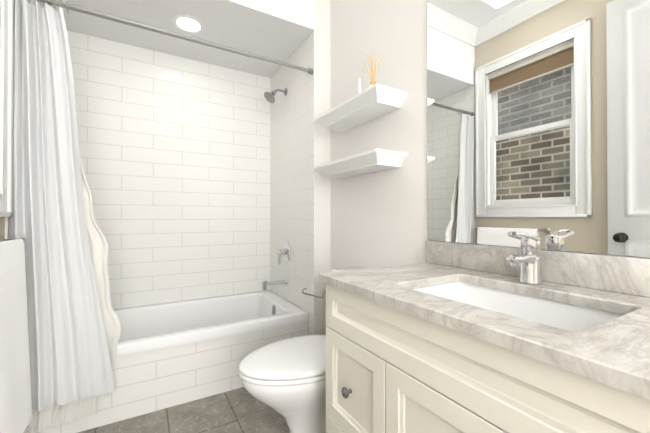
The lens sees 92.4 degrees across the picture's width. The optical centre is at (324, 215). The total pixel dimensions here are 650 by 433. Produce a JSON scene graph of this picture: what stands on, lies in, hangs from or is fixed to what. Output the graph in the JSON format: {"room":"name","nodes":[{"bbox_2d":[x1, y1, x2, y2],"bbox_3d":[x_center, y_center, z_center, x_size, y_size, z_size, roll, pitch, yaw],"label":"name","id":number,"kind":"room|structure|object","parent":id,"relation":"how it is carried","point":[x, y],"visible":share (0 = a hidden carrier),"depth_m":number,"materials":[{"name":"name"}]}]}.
{"room":"bathroom","nodes":[
{"label":"bathroom","id":0,"kind":"room"},
{"bbox_2d":[0,217,4,238],"bbox_3d":[-0.691,0.468,0.085,0.100,1.120,4.430,0,-1,-30],"label":"wall","id":1,"kind":"structure","parent":0,"point":[2,226],"depth_m":1.29,"materials":[{"name":"beige paint"}]},
{"bbox_2d":[0,0,13,216],"bbox_3d":[-1.149,-0.686,0.908,0.127,1.380,0.858,0,-1,-30],"label":"window","id":2,"kind":"structure","parent":1,"relation":"in","point":[6,71],"depth_m":1.27,"materials":[{"name":"white"}]},
{"bbox_2d":[0,235,31,432],"bbox_3d":[-1.132,0.458,1.049,0.108,0.757,0.592,0,-1,-30],"label":"towel","id":3,"kind":"object","parent":1,"relation":"attached to","point":[15,402],"visible":1,"depth_m":1.16,"materials":[{"name":"white fabric"}]},
{"bbox_2d":[48,0,314,77],"bbox_3d":[-0.914,-1.462,2.053,1.482,0.470,0.830,0,-1,-30],"label":"ceiling","id":4,"kind":"structure","parent":0,"point":[280,30],"depth_m":2.04,"materials":[{"name":"white paint"}]},
{"bbox_2d":[172,15,204,33],"bbox_3d":[-0.879,-1.231,2.008,0.194,0.016,0.194,0,-1,-30],"label":"recessed light","id":5,"kind":"object","parent":4,"relation":"attached to","point":[189,24],"visible":0.98,"depth_m":2.00,"materials":[{"name":"white plastic"}]},
{"bbox_2d":[78,387,289,432],"bbox_3d":[0.044,1.056,0.509,1.800,0.050,4.630,0,-1,-30],"label":"floor","id":6,"kind":"structure","parent":0,"point":[241,410],"depth_m":1.58,"materials":[{"name":"tile"}]},
{"bbox_2d":[31,291,308,432],"bbox_3d":[-0.929,0.850,2.061,1.462,0.386,0.751,0,-1,-30],"label":"bathtub","id":7,"kind":"object","parent":6,"relation":"on","point":[174,354],"visible":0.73,"depth_m":1.80,"materials":[{"name":"white ceramic"}]},
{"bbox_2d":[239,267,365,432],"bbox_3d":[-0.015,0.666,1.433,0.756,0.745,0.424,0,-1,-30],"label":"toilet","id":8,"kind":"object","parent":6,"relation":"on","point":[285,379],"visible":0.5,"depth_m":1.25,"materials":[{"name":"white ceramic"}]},
{"bbox_2d":[302,288,325,334],"bbox_3d":[-0.033,0.740,1.920,0.238,0.602,0.150,0,-1,-30],"label":"toilet paper stand","id":9,"kind":"object","parent":6,"relation":"on","point":[318,297],"visible":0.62,"depth_m":1.93,"materials":[{"name":"silver metal"}]},
{"bbox_2d":[319,241,649,432],"bbox_3d":[0.466,0.571,0.809,0.568,0.925,0.997,0,-1,-30],"label":"bathroom vanity","id":10,"kind":"object","parent":6,"relation":"on","point":[447,337],"visible":1,"depth_m":0.74,"materials":[{"name":"beige paint"}]},
{"bbox_2d":[505,231,541,283],"bbox_3d":[0.591,0.125,0.928,0.134,0.156,0.059,0,-1,-30],"label":"faucet","id":11,"kind":"object","parent":10,"relation":"on","point":[528,258],"visible":1,"depth_m":0.92,"materials":[{"name":"silver metal"}]},
{"bbox_2d":[315,0,329,334],"bbox_3d":[-0.224,-0.324,2.447,0.118,2.740,0.830,0,-1,-30],"label":"wall","id":12,"kind":"structure","parent":0,"point":[322,134],"depth_m":2.08,"materials":[{"name":"white paint"}]},
{"bbox_2d":[37,0,313,73],"bbox_3d":[-0.642,-0.959,1.751,1.632,0.036,0.036,0,-1,-30],"label":"curtain rod","id":13,"kind":"object","parent":12,"relation":"attached to","point":[147,27],"visible":0.88,"depth_m":1.63,"materials":[{"name":"grey metal"}]},
{"bbox_2d":[13,0,120,432],"bbox_3d":[-1.176,-0.009,1.438,0.397,1.944,0.088,0,-1,-30],"label":"shower curtain","id":14,"kind":"object","parent":13,"relation":"hanging from","point":[74,328],"visible":0.92,"depth_m":1.40,"materials":[{"name":"white fabric"}]},
{"bbox_2d":[270,30,314,334],"bbox_3d":[-0.276,-0.089,2.410,0.008,2.270,0.822,0,-1,-30],"label":"wall tile","id":15,"kind":"structure","parent":12,"relation":"attached to","point":[292,171],"depth_m":2.31,"materials":[{"name":"white tile"}]},
{"bbox_2d":[262,278,287,289],"bbox_3d":[-0.385,0.525,2.387,0.198,0.071,0.062,0,-1,-30],"label":"tub spout","id":16,"kind":"object","parent":15,"relation":"attached to","point":[265,283],"visible":1,"depth_m":2.37,"materials":[{"name":"silver metal"}]},
{"bbox_2d":[264,88,286,102],"bbox_3d":[-0.386,-0.937,2.421,0.176,0.135,0.100,0,-1,-30],"label":"shower head","id":17,"kind":"object","parent":15,"relation":"attached to","point":[269,97],"visible":1,"depth_m":2.40},
{"bbox_2d":[277,242,290,264],"bbox_3d":[-0.331,0.293,2.420,0.073,0.175,0.160,0,-1,-30],"label":"shower valve","id":18,"kind":"object","parent":15,"relation":"attached to","point":[285,251],"visible":1,"depth_m":2.40,"materials":[{"name":"silver metal"}]},
{"bbox_2d":[330,0,648,271],"bbox_3d":[0.778,-0.336,0.948,0.100,2.740,4.630,0,-1,-30],"label":"wall","id":19,"kind":"structure","parent":0,"point":[379,219],"depth_m":1.66,"materials":[{"name":"white paint"}]},
{"bbox_2d":[313,149,407,177],"bbox_3d":[0.162,-0.267,1.705,0.196,0.060,0.600,0,-1,-30],"label":"shelf","id":20,"kind":"object","parent":19,"relation":"attached to","point":[372,161],"visible":1,"depth_m":1.56,"materials":[{"name":"white wood"}]},
{"bbox_2d":[313,84,407,131],"bbox_3d":[0.162,-0.560,1.707,0.196,0.060,0.600,0,-1,-30],"label":"shelf","id":21,"kind":"object","parent":19,"relation":"attached to","point":[372,102],"visible":1,"depth_m":1.59,"materials":[{"name":"white wood"}]},
{"bbox_2d":[358,78,360,92],"bbox_3d":[0.177,-0.648,1.583,0.044,0.112,0.020,0,-1,-30],"label":"figurine","id":22,"kind":"object","parent":21,"relation":"on","point":[359,87],"visible":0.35,"depth_m":1.58,"materials":[{"name":"white ceramic"}]},
{"bbox_2d":[363,50,379,87],"bbox_3d":[0.243,-0.693,1.530,0.084,0.202,0.087,0,-1,-30],"label":"diffuser","id":23,"kind":"object","parent":21,"relation":"on","point":[372,82],"visible":0.56,"depth_m":1.52,"materials":[{"name":"orange wood"}]},
{"bbox_2d":[427,0,649,257],"bbox_3d":[0.709,-0.429,0.959,0.005,1.072,0.997,0,-1,-30],"label":"mirror","id":24,"kind":"object","parent":19,"relation":"attached to","point":[538,118],"visible":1,"depth_m":0.99,"materials":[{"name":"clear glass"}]},
{"bbox_3d":[-1.098,-0.324,2.476,1.800,2.740,0.100,0,-1,-30],"label":"wall","id":25,"kind":"structure","parent":0,"visible":0},
{"bbox_2d":[67,30,269,309],"bbox_3d":[-1.125,-0.089,2.395,1.474,2.270,0.008,0,-1,-30],"label":"wall tile","id":26,"kind":"structure","parent":25,"relation":"attached to","point":[174,152],"depth_m":2.37,"materials":[{"name":"white tile"}]},
{"bbox_3d":[-1.570,-0.681,1.600,0.100,1.200,0.941,0,-1,-30],"label":"wall","id":27,"kind":"structure","parent":0,"visible":0},
{"bbox_2d":[5,0,42,238],"bbox_3d":[-1.549,-0.095,1.667,0.008,2.270,0.822,0,-1,-30],"label":"wall tile","id":28,"kind":"structure","parent":27,"relation":"attached to","point":[8,227],"depth_m":1.36,"materials":[{"name":"white tile"}]}
]}

